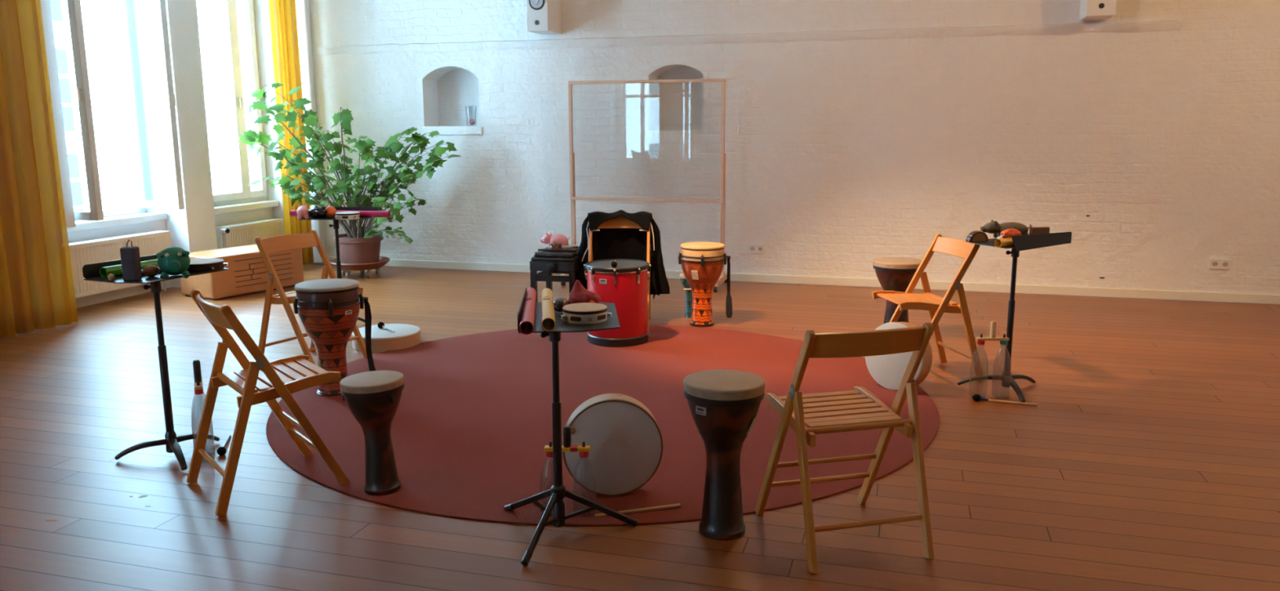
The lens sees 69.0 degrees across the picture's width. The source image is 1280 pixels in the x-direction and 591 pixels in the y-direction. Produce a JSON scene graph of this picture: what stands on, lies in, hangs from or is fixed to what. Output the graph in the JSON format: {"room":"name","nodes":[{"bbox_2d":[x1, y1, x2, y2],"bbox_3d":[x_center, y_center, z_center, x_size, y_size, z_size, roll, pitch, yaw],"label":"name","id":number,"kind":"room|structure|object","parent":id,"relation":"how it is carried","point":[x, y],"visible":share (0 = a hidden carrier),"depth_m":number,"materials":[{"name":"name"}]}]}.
{"room":"music room","nodes":[
{"label":"music room","id":0,"kind":"room"},
{"bbox_2d":[40,0,284,307],"bbox_3d":[-5.356,-1.012,4.038,0.650,3.350,11.420,3,11,16],"label":"wall","id":1,"kind":"structure","parent":0,"point":[192,228],"depth_m":8.01,"materials":[{"name":"white paint"}]},
{"bbox_2d":[68,230,171,298],"bbox_3d":[-4.210,-0.197,7.423,0.121,0.514,1.176,3,11,16],"label":"radiator","id":2,"kind":"object","parent":1,"relation":"attached to","point":[82,253],"visible":0.44,"depth_m":7.30,"materials":[{"name":"metal"}]},
{"bbox_2d":[68,230,169,245],"bbox_3d":[-4.211,-0.446,7.378,0.120,0.008,1.170,3,11,16],"label":"grille","id":3,"kind":"object","parent":2,"relation":"attached to","point":[124,238],"depth_m":7.47,"materials":[{"name":"white metal"}]},
{"bbox_2d":[66,0,184,232],"bbox_3d":[-4.215,-1.716,7.330,0.660,2.355,1.120,3,11,16],"label":"window","id":4,"kind":"structure","parent":1,"relation":"in","point":[96,218],"depth_m":7.75,"materials":[{"name":"paint"}]},
{"bbox_2d":[213,0,279,214],"bbox_3d":[-3.955,-1.974,8.736,0.330,2.355,1.090,3,11,16],"label":"window","id":5,"kind":"structure","parent":1,"relation":"in","point":[245,199],"depth_m":8.99,"materials":[{"name":"paint"}]},
{"bbox_2d":[215,217,284,248],"bbox_3d":[-3.728,-0.460,8.979,0.174,0.479,0.895,3,11,16],"label":"radiator","id":6,"kind":"object","parent":1,"relation":"attached to","point":[240,234],"visible":0.59,"depth_m":8.85,"materials":[{"name":"metal"}]},
{"bbox_2d":[215,217,283,227],"bbox_3d":[-3.748,-0.698,8.968,0.120,0.008,0.840,3,11,16],"label":"grille","id":7,"kind":"object","parent":6,"relation":"attached to","point":[269,221],"depth_m":8.98,"materials":[{"name":"white metal"}]},
{"bbox_2d":[0,263,1279,590],"bbox_3d":[-0.206,0.907,3.094,11.800,0.120,12.420,3,11,16],"label":"floor","id":8,"kind":"structure","parent":0,"point":[1147,458],"depth_m":3.68,"materials":[{"name":"brown wood"}]},
{"bbox_2d":[0,519,57,533],"bbox_3d":[-2.166,0.818,3.283,0.199,0.001,0.048,-9,14,-41],"label":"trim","id":9,"kind":"structure","parent":8,"relation":"on","point":[50,520],"depth_m":3.33,"materials":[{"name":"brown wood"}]},
{"bbox_2d":[129,494,151,506],"bbox_3d":[-1.870,0.773,3.522,0.164,0.001,0.052,9,14,40],"label":"trim","id":10,"kind":"structure","parent":8,"relation":"on","point":[144,495],"depth_m":3.55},
{"bbox_2d":[82,254,229,470],"bbox_3d":[-1.973,0.265,3.927,0.385,0.841,0.480,5,11,25],"label":"music stand","id":11,"kind":"object","parent":8,"relation":"on","point":[91,272],"visible":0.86,"depth_m":3.88,"materials":[{"name":"black metal"}]},
{"bbox_2d":[107,273,115,280],"bbox_3d":[-2.082,-0.072,3.670,0.027,0.027,0.027,3,11,16],"label":"bead","id":12,"kind":"object","parent":11,"relation":"on","point":[111,277],"visible":1,"depth_m":3.66,"materials":[{"name":"brown wood"}]},
{"bbox_2d":[99,258,158,277],"bbox_3d":[-2.070,-0.124,3.906,0.043,0.043,0.384,4,11,24],"label":"tube","id":13,"kind":"object","parent":11,"relation":"on","point":[116,270],"visible":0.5,"depth_m":3.77,"materials":[{"name":"green plastic"}]},
{"bbox_2d":[120,240,142,280],"bbox_3d":[-2.004,-0.140,3.666,0.058,0.162,0.050,-1,10,-4],"label":"cowbell","id":14,"kind":"object","parent":11,"relation":"on","point":[130,255],"visible":1,"depth_m":3.65,"materials":[{"name":"black metal"}]},
{"bbox_2d":[143,265,159,276],"bbox_3d":[-1.972,-0.099,3.760,0.048,0.048,0.058,7,13,35],"label":"shaker","id":15,"kind":"object","parent":11,"relation":"on","point":[149,270],"visible":1,"depth_m":3.74,"materials":[{"name":"brown wood"}]},
{"bbox_2d":[141,266,162,275],"bbox_3d":[-1.998,-0.106,3.866,0.022,0.023,0.201,4,11,21],"label":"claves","id":16,"kind":"object","parent":11,"relation":"on","point":[142,270],"visible":0.16,"depth_m":3.80,"materials":[{"name":"brown wood"}]},
{"bbox_2d":[155,246,190,278],"bbox_3d":[-1.886,-0.133,3.772,0.121,0.128,0.142,-5,11,-25],"label":"frog figurine","id":17,"kind":"object","parent":11,"relation":"on","point":[171,260],"visible":1,"depth_m":3.74,"materials":[{"name":"green ceramic"}]},
{"bbox_2d":[186,257,227,272],"bbox_3d":[-1.860,-0.130,3.961,0.195,0.036,0.189,-3,11,-14],"label":"tambourine","id":18,"kind":"object","parent":11,"relation":"on","point":[206,264],"visible":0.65,"depth_m":3.90,"materials":[{"name":"black wood"}]},
{"bbox_2d":[191,359,215,462],"bbox_3d":[-1.859,0.479,3.944,0.080,0.425,0.200,-5,11,-25],"label":"shaker","id":19,"kind":"object","parent":8,"relation":"on","point":[198,388],"visible":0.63,"depth_m":3.90,"materials":[{"name":"clear plastic"}]},
{"bbox_2d":[191,382,214,453],"bbox_3d":[-1.885,0.523,4.007,0.080,0.316,0.080,3,11,16],"label":"bottle","id":20,"kind":"object","parent":19,"relation":"on","point":[202,383],"depth_m":4.00,"materials":[{"name":"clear plastic"}]},
{"bbox_2d":[217,435,231,455],"bbox_3d":[-1.825,0.649,4.102,0.038,0.038,0.259,-3,11,-16],"label":"mallet","id":21,"kind":"object","parent":8,"relation":"on","point":[221,451],"visible":1,"depth_m":3.99,"materials":[{"name":"black rubber"}]},
{"bbox_2d":[180,244,304,300],"bbox_3d":[-3.402,-0.218,8.000,0.474,0.352,0.900,6,12,31],"label":"bench","id":22,"kind":"object","parent":8,"relation":"on","point":[248,273],"visible":0.72,"depth_m":7.77,"materials":[{"name":"brown wood"}]},
{"bbox_2d":[186,289,350,515],"bbox_3d":[-1.468,0.368,3.610,0.500,0.774,0.437,-8,13,-38],"label":"folding chair","id":23,"kind":"object","parent":8,"relation":"on","point":[281,378],"visible":0.98,"depth_m":3.56,"materials":[{"name":"brown wood"}]},
{"bbox_2d":[254,230,367,364],"bbox_3d":[-1.941,0.028,5.483,0.500,0.774,0.437,5,12,28],"label":"folding chair","id":24,"kind":"object","parent":8,"relation":"on","point":[266,246],"visible":0.6,"depth_m":5.40,"materials":[{"name":"brown wood"}]},
{"bbox_2d":[298,206,378,322],"bbox_3d":[-2.082,-0.186,6.440,0.508,0.826,0.393,3,11,16],"label":"music stand","id":25,"kind":"object","parent":8,"relation":"on","point":[335,224],"visible":0.24,"depth_m":6.37,"materials":[{"name":"black metal"}]},
{"bbox_2d":[297,204,308,218],"bbox_3d":[-2.281,-0.569,6.306,0.077,0.090,0.167,-4,11,-19],"label":"pig","id":26,"kind":"object","parent":25,"relation":"on","point":[302,211],"visible":1,"depth_m":6.25},
{"bbox_2d":[307,205,327,218],"bbox_3d":[-2.175,-0.567,6.304,0.166,0.086,0.118,6,12,31],"label":"plastic bag","id":27,"kind":"object","parent":25,"relation":"on","point":[316,212],"visible":1,"depth_m":6.26,"materials":[{"name":"black plastic"}]},
{"bbox_2d":[324,205,336,217],"bbox_3d":[-2.096,-0.567,6.310,0.081,0.081,0.081,3,11,16],"label":"orange","id":28,"kind":"object","parent":25,"relation":"on","point":[331,211],"visible":0.98,"depth_m":6.28,"materials":[{"name":"orange plastic"}]},
{"bbox_2d":[289,209,390,217],"bbox_3d":[-2.052,-0.559,6.375,0.704,0.044,0.044,1,10,7],"label":"tube","id":29,"kind":"object","parent":25,"relation":"on","point":[292,212],"visible":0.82,"depth_m":6.33,"materials":[{"name":"plastic"}]},
{"bbox_2d":[335,211,360,219],"bbox_3d":[-1.960,-0.537,6.254,0.159,0.042,0.159,-1,10,-4],"label":"tambourine","id":30,"kind":"object","parent":25,"relation":"on","point":[343,215],"visible":1,"depth_m":6.19,"materials":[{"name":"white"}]},
{"bbox_2d":[328,256,390,278],"bbox_3d":[-2.643,-0.264,8.797,0.554,0.150,0.554,3,11,16],"label":"trolley","id":31,"kind":"object","parent":8,"relation":"on","point":[345,268],"visible":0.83,"depth_m":8.64,"materials":[{"name":"wood"}]},
{"bbox_2d":[238,82,460,263],"bbox_3d":[-2.509,-1.099,8.568,2.278,1.684,0.905,3,11,16],"label":"potted plant","id":32,"kind":"object","parent":31,"relation":"on","point":[359,245],"visible":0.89,"depth_m":8.56,"materials":[{"name":"green plant"}]},
{"bbox_2d":[351,323,421,351],"bbox_3d":[-1.634,0.270,6.012,0.428,0.092,0.428,3,11,16],"label":"drum","id":33,"kind":"object","parent":8,"relation":"on","point":[405,335],"visible":0.78,"depth_m":5.89,"materials":[{"name":"white wood"}]},
{"bbox_2d":[377,321,395,333],"bbox_3d":[-1.627,0.204,5.986,0.043,0.044,0.209,-9,13,-39],"label":"mallet","id":34,"kind":"object","parent":33,"relation":"on","point":[380,325],"visible":1,"depth_m":6.03,"materials":[{"name":"black fabric"}]},
{"bbox_2d":[529,246,578,302],"bbox_3d":[-0.584,-0.079,6.767,0.330,0.502,0.444,2,11,12],"label":"stool","id":35,"kind":"object","parent":8,"relation":"on","point":[548,263],"visible":0.66,"depth_m":6.58,"materials":[{"name":"black plastic"}]},
{"bbox_2d":[550,242,559,248],"bbox_3d":[-0.612,-0.350,6.691,0.093,0.065,0.080,1,10,6],"label":"frog","id":36,"kind":"object","parent":35,"relation":"on","point":[553,245],"visible":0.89,"depth_m":6.66,"materials":[{"name":"brown wood"}]},
{"bbox_2d":[530,246,578,262],"bbox_3d":[-0.580,-0.302,6.748,0.326,0.056,0.396,2,11,12],"label":"stack of books","id":37,"kind":"object","parent":35,"relation":"on","point":[540,255],"depth_m":6.58,"materials":[{"name":"black paper"}]},
{"bbox_2d":[540,231,569,248],"bbox_3d":[-0.615,-0.401,6.803,0.223,0.121,0.102,2,11,14],"label":"pig","id":38,"kind":"object","parent":35,"relation":"on","point":[562,240],"visible":0.81,"depth_m":6.77},
{"bbox_2d":[537,248,576,252],"bbox_3d":[-0.593,-0.323,6.636,0.273,0.025,0.025,1,10,8],"label":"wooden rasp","id":39,"kind":"object","parent":35,"relation":"on","point":[562,250],"visible":1,"depth_m":6.62,"materials":[{"name":"black wood"}]},
{"bbox_2d":[559,244,579,249],"bbox_3d":[-0.521,-0.353,6.796,0.145,0.026,0.151,3,11,16],"label":"tambourine","id":40,"kind":"object","parent":35,"relation":"on","point":[570,246],"visible":0.84,"depth_m":6.75,"materials":[{"name":"silver metal"}]},
{"bbox_2d":[504,287,637,566],"bbox_3d":[-0.238,0.411,3.212,0.439,0.813,0.552,-3,11,-15],"label":"music stand","id":41,"kind":"object","parent":8,"relation":"on","point":[555,508],"visible":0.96,"depth_m":3.15,"materials":[{"name":"black metal"}]},
{"bbox_2d":[519,287,536,334],"bbox_3d":[-0.375,0.045,3.139,0.044,0.046,0.602,-1,10,-5],"label":"tube","id":42,"kind":"object","parent":41,"relation":"on","point":[527,316],"visible":0.94,"depth_m":3.00,"materials":[{"name":"red cardboard"}]},
{"bbox_2d":[541,288,555,331],"bbox_3d":[-0.313,0.041,3.157,0.043,0.045,0.540,-1,10,-6],"label":"tube","id":43,"kind":"object","parent":41,"relation":"on","point":[548,317],"visible":1,"depth_m":3.04,"materials":[{"name":"yellow cardboard"}]},
{"bbox_2d":[553,297,567,311],"bbox_3d":[-0.271,0.032,3.180,0.048,0.047,0.080,0,10,1],"label":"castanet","id":44,"kind":"object","parent":41,"relation":"on","point":[559,302],"visible":0.94,"depth_m":3.16,"materials":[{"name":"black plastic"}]},
{"bbox_2d":[565,280,600,305],"bbox_3d":[-0.194,-0.003,3.251,0.149,0.100,0.083,7,13,35],"label":"hen","id":45,"kind":"object","parent":41,"relation":"on","point":[579,294],"visible":0.62,"depth_m":3.23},
{"bbox_2d":[560,302,612,324],"bbox_3d":[-0.178,0.057,3.081,0.172,0.043,0.165,4,11,21],"label":"tambourine","id":46,"kind":"object","parent":41,"relation":"on","point":[578,313],"visible":1,"depth_m":3.02,"materials":[{"name":"white wood"}]},
{"bbox_2d":[266,324,939,525],"bbox_3d":[-0.175,0.507,4.925,3.352,0.009,3.352,3,11,16],"label":"round rug","id":47,"kind":"object","parent":8,"relation":"on","point":[471,427],"visible":0.75,"depth_m":4.39,"materials":[{"name":"red carpet"}]},
{"bbox_2d":[293,278,376,396],"bbox_3d":[-1.619,0.226,4.873,0.352,0.590,0.346,6,12,31],"label":"drum","id":48,"kind":"object","parent":47,"relation":"on","point":[327,309],"visible":0.91,"depth_m":4.77,"materials":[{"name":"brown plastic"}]},
{"bbox_2d":[339,370,404,495],"bbox_3d":[-1.011,0.528,3.560,0.235,0.451,0.234,1,10,6],"label":"drum","id":49,"kind":"object","parent":47,"relation":"on","point":[373,397],"visible":1,"depth_m":3.51,"materials":[{"name":"brown wood"}]},
{"bbox_2d":[539,425,595,515],"bbox_3d":[-0.260,0.630,3.345,0.203,0.334,0.084,0,10,1],"label":"shaker","id":50,"kind":"object","parent":47,"relation":"on","point":[583,450],"visible":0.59,"depth_m":3.31,"materials":[{"name":"clear plastic"}]},
{"bbox_2d":[539,451,563,514],"bbox_3d":[-0.319,0.674,3.354,0.084,0.245,0.084,3,11,16],"label":"bottle","id":51,"kind":"object","parent":50,"relation":"on","point":[548,454],"depth_m":3.32,"materials":[{"name":"clear plastic"}]},
{"bbox_2d":[573,451,595,515],"bbox_3d":[-0.200,0.674,3.351,0.084,0.245,0.084,3,11,16],"label":"bottle","id":52,"kind":"object","parent":50,"relation":"on","point":[581,454],"depth_m":3.32,"materials":[{"name":"clear plastic"}]},
{"bbox_2d":[562,393,662,496],"bbox_3d":[-0.104,0.566,3.530,0.378,0.378,0.107,-1,9,-5],"label":"drum","id":53,"kind":"object","parent":47,"relation":"on","point":[624,437],"visible":0.9,"depth_m":3.49,"materials":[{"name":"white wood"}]},
{"bbox_2d":[583,258,651,346],"bbox_3d":[-0.145,0.042,6.032,0.425,0.506,0.425,3,11,16],"label":"drum","id":54,"kind":"object","parent":47,"relation":"on","point":[624,285],"visible":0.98,"depth_m":5.88,"materials":[{"name":"red paint"}]},
{"bbox_2d":[610,260,617,267],"bbox_3d":[-0.156,-0.214,5.960,0.039,0.040,0.238,0,10,4],"label":"mallet","id":55,"kind":"object","parent":54,"relation":"on","point":[614,264],"visible":1,"depth_m":5.85,"materials":[{"name":"black rubber"}]},
{"bbox_2d":[594,503,680,516],"bbox_3d":[-0.007,0.781,3.376,0.318,0.023,0.015,-3,11,-13],"label":"wooden beater","id":56,"kind":"object","parent":47,"relation":"on","point":[677,505],"visible":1,"depth_m":3.38,"materials":[{"name":"brown wood"}]},
{"bbox_2d":[865,321,932,390],"bbox_3d":[1.364,0.319,4.931,0.125,0.363,0.358,-9,13,-39],"label":"drum","id":57,"kind":"object","parent":47,"relation":"on","point":[887,371],"visible":0.6,"depth_m":4.90,"materials":[{"name":"white wood"}]},
{"bbox_2d":[588,215,650,332],"bbox_3d":[-0.145,-0.165,6.499,0.437,0.774,0.500,0,10,2],"label":"folding chair","id":58,"kind":"object","parent":8,"relation":"on","point":[620,222],"visible":0.41,"depth_m":6.58,"materials":[{"name":"brown wood"}]},
{"bbox_2d":[575,209,670,299],"bbox_3d":[-0.137,-0.286,6.629,0.702,0.647,0.147,0,10,2],"label":"jacket","id":59,"kind":"object","parent":58,"relation":"hanging from","point":[606,243],"visible":0.66,"depth_m":6.63,"materials":[{"name":"black fabric"}]},
{"bbox_2d":[560,78,727,292],"bbox_3d":[0.048,-0.972,8.118,1.408,1.768,0.570,3,11,16],"label":"frame","id":60,"kind":"object","parent":8,"relation":"on","point":[723,277],"visible":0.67,"depth_m":8.04,"materials":[{"name":"brown wood"}]},
{"bbox_2d":[679,272,692,318],"bbox_3d":[0.355,-0.004,6.834,0.128,0.332,0.136,-10,14,-42],"label":"drum","id":61,"kind":"object","parent":8,"relation":"on","point":[688,292],"visible":0.48,"depth_m":6.81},
{"bbox_2d":[678,241,732,327],"bbox_3d":[0.437,-0.077,6.542,0.336,0.572,0.336,-9,13,-39],"label":"drum","id":62,"kind":"object","parent":8,"relation":"on","point":[702,263],"visible":1,"depth_m":6.44,"materials":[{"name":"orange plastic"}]},
{"bbox_2d":[683,368,764,540],"bbox_3d":[0.285,0.549,3.189,0.274,0.545,0.274,3,11,16],"label":"drum","id":63,"kind":"object","parent":8,"relation":"on","point":[724,405],"visible":1,"depth_m":3.12,"materials":[{"name":"brown wood"}]},
{"bbox_2d":[755,322,933,573],"bbox_3d":[0.684,0.448,3.134,0.437,0.774,0.500,-3,11,-14],"label":"folding chair","id":64,"kind":"object","parent":8,"relation":"on","point":[810,415],"visible":1,"depth_m":3.04,"materials":[{"name":"brown wood"}]},
{"bbox_2d":[872,257,924,324],"bbox_3d":[1.676,0.029,6.074,0.326,0.523,0.326,3,11,16],"label":"drum","id":65,"kind":"object","parent":8,"relation":"on","point":[893,273],"visible":0.66,"depth_m":5.96,"materials":[{"name":"brown wood"}]},
{"bbox_2d":[871,233,984,382],"bbox_3d":[1.601,0.068,5.200,0.500,0.774,0.437,-2,11,-10],"label":"folding chair","id":66,"kind":"object","parent":8,"relation":"on","point":[935,305],"visible":0.91,"depth_m":5.10,"materials":[{"name":"brown wood"}]},
{"bbox_2d":[968,320,1011,398],"bbox_3d":[1.800,0.328,4.775,0.203,0.401,0.088,0,10,2],"label":"shaker","id":67,"kind":"object","parent":8,"relation":"on","point":[1004,340],"visible":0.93,"depth_m":4.74,"materials":[{"name":"clear plastic"}]},
{"bbox_2d":[968,340,988,397],"bbox_3d":[1.742,0.376,4.786,0.088,0.302,0.088,3,11,16],"label":"bottle","id":68,"kind":"object","parent":67,"relation":"on","point":[979,342],"depth_m":4.76,"materials":[{"name":"clear plastic"}]},
{"bbox_2d":[991,340,1011,398],"bbox_3d":[1.857,0.377,4.782,0.088,0.302,0.088,3,11,16],"label":"bottle","id":69,"kind":"object","parent":67,"relation":"on","point":[1002,342],"depth_m":4.75,"materials":[{"name":"clear plastic"}]},
{"bbox_2d":[972,394,1037,405],"bbox_3d":[1.840,0.526,4.704,0.307,0.036,0.036,3,11,16],"label":"mallet","id":70,"kind":"object","parent":8,"relation":"on","point":[976,397],"visible":1,"depth_m":4.71,"materials":[{"name":"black wood"}]},
{"bbox_2d":[957,231,1071,402],"bbox_3d":[1.944,0.088,4.821,0.465,0.841,0.408,-4,11,-21],"label":"music stand","id":71,"kind":"object","parent":8,"relation":"on","point":[1021,242],"visible":0.94,"depth_m":4.79,"materials":[{"name":"black plastic"}]},
{"bbox_2d":[965,230,988,242],"bbox_3d":[1.732,-0.304,4.785,0.116,0.057,0.034,-4,11,-19],"label":"shell","id":72,"kind":"object","parent":71,"relation":"on","point":[975,236],"visible":1,"depth_m":4.77,"materials":[{"name":"brown wood"}]},
{"bbox_2d":[994,237,1013,247],"bbox_3d":[1.931,-0.272,4.664,0.375,0.044,0.044,-5,11,-25],"label":"tube","id":73,"kind":"object","parent":71,"relation":"on","point":[1001,242],"visible":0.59,"depth_m":4.59,"materials":[{"name":"yellow wood"}]},
{"bbox_2d":[980,219,1031,237],"bbox_3d":[1.937,-0.350,4.928,0.264,0.096,0.099,1,10,4],"label":"pig","id":74,"kind":"object","parent":71,"relation":"on","point":[993,227],"visible":0.8,"depth_m":4.90},
{"bbox_2d":[1000,228,1022,238],"bbox_3d":[1.922,-0.316,4.828,0.115,0.064,0.075,-3,11,-14],"label":"toy","id":75,"kind":"object","parent":71,"relation":"on","point":[1006,233],"visible":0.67,"depth_m":4.80,"materials":[{"name":"orange plastic"}]},
{"bbox_2d":[1029,226,1049,234],"bbox_3d":[2.098,-0.328,4.896,0.100,0.062,0.028,-2,10,-9],"label":"wooden block","id":76,"kind":"object","parent":71,"relation":"on","point":[1033,230],"visible":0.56,"depth_m":4.88,"materials":[{"name":"brown wood"}]},
{"bbox_2d":[309,0,1279,294],"bbox_3d":[1.454,-1.796,8.206,11.550,3.350,0.500,3,11,16],"label":"wall","id":77,"kind":"structure","parent":0,"point":[842,156],"depth_m":7.94,"materials":[{"name":"brick"}]},
{"bbox_2d":[295,0,325,264],"bbox_3d":[-3.353,-1.976,9.279,0.250,3.350,0.070,3,11,16],"label":"trim","id":78,"kind":"structure","parent":77,"relation":"attached to","point":[302,6],"depth_m":9.19,"materials":[{"name":"white paint"}]},
{"bbox_2d":[383,232,398,240],"bbox_3d":[-2.490,-0.587,9.311,0.153,0.081,0.014,3,11,16],"label":"wall socket","id":79,"kind":"object","parent":77,"relation":"attached to","point":[387,237],"visible":0.91,"depth_m":9.31,"materials":[{"name":"white plastic"}]},
{"bbox_2d":[422,126,483,135],"bbox_3d":[-1.799,-1.580,8.938,0.640,0.084,0.032,3,11,16],"label":"trim","id":80,"kind":"structure","parent":77,"relation":"attached to","point":[443,131],"depth_m":8.91,"materials":[{"name":"paint"}]},
{"bbox_2d":[465,109,476,124],"bbox_3d":[-1.630,-1.732,8.994,0.112,0.190,0.112,3,11,16],"label":"glass vase","id":81,"kind":"object","parent":77,"relation":"on","point":[471,122],"visible":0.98,"depth_m":8.98,"materials":[{"name":"clear glass"}]},
{"bbox_2d":[468,118,475,124],"bbox_3d":[-1.623,-1.677,8.998,0.064,0.061,0.064,3,11,16],"label":"candle","id":82,"kind":"object","parent":81,"relation":"on","point":[471,122],"depth_m":8.98,"materials":[{"name":"wax"}]},
{"bbox_2d":[526,0,561,34],"bbox_3d":[-0.853,-2.546,8.293,0.200,0.400,0.352,3,11,16],"label":"loudspeaker","id":83,"kind":"object","parent":77,"relation":"attached to","point":[543,16],"visible":1,"depth_m":8.16,"materials":[{"name":"white plastic"}]},
{"bbox_2d":[317,19,1182,55],"bbox_3d":[0.477,-2.233,8.135,7.590,0.101,0.028,3,11,16],"label":"trim","id":84,"kind":"structure","parent":77,"relation":"attached to","point":[937,32],"depth_m":7.93,"materials":[{"name":"paint"}]},
{"bbox_2d":[747,244,764,253],"bbox_3d":[1.039,-0.416,8.309,0.153,0.081,0.014,3,11,16],"label":"wall socket","id":85,"kind":"object","parent":77,"relation":"attached to","point":[752,248],"visible":1,"depth_m":8.30,"materials":[{"name":"white plastic"}]},
{"bbox_2d":[327,256,1279,304],"bbox_3d":[1.739,-0.124,8.156,10.320,0.075,0.018,3,11,16],"label":"baseboard","id":86,"kind":"structure","parent":77,"relation":"attached to","point":[736,277],"depth_m":7.85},
{"bbox_2d":[1079,0,1116,20],"bbox_3d":[3.483,-2.314,7.074,0.200,0.400,0.337,3,11,16],"label":"loudspeaker","id":87,"kind":"object","parent":77,"relation":"attached to","point":[1090,10],"visible":1,"depth_m":6.96,"materials":[{"name":"white plastic"}]},
{"bbox_2d":[1208,258,1231,269],"bbox_3d":[4.551,-0.246,7.312,0.153,0.081,0.014,3,11,16],"label":"wall socket","id":88,"kind":"object","parent":77,"relation":"attached to","point":[1214,264],"visible":1,"depth_m":7.31,"materials":[{"name":"white plastic"}]},
{"bbox_3d":[-0.218,-2.546,2.464,11.800,0.200,12.420,3,11,16],"label":"ceiling","id":89,"kind":"structure","parent":0,"visible":0},
{"bbox_2d":[0,0,78,337],"bbox_3d":[-4.311,-1.253,5.736,0.138,3.192,1.427,4,11,22],"label":"curtain","id":90,"kind":"object","parent":89,"relation":"hanging from","point":[37,287],"visible":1,"depth_m":6.27,"materials":[{"name":"yellow fabric"}]},
{"bbox_2d":[267,0,314,264],"bbox_3d":[-3.386,-1.859,8.987,0.109,3.175,0.425,3,11,16],"label":"curtain","id":91,"kind":"object","parent":89,"relation":"hanging from","point":[282,13],"visible":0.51,"depth_m":8.96,"materials":[{"name":"yellow fabric"}]},
{"label":"outside","id":92,"kind":"structure","parent":0,"visible":0},
{"bbox_2d":[50,0,235,211],"bbox_3d":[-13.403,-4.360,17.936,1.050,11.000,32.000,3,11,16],"label":"window panes","id":93,"kind":"structure","parent":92,"point":[209,11],"depth_m":21.02,"materials":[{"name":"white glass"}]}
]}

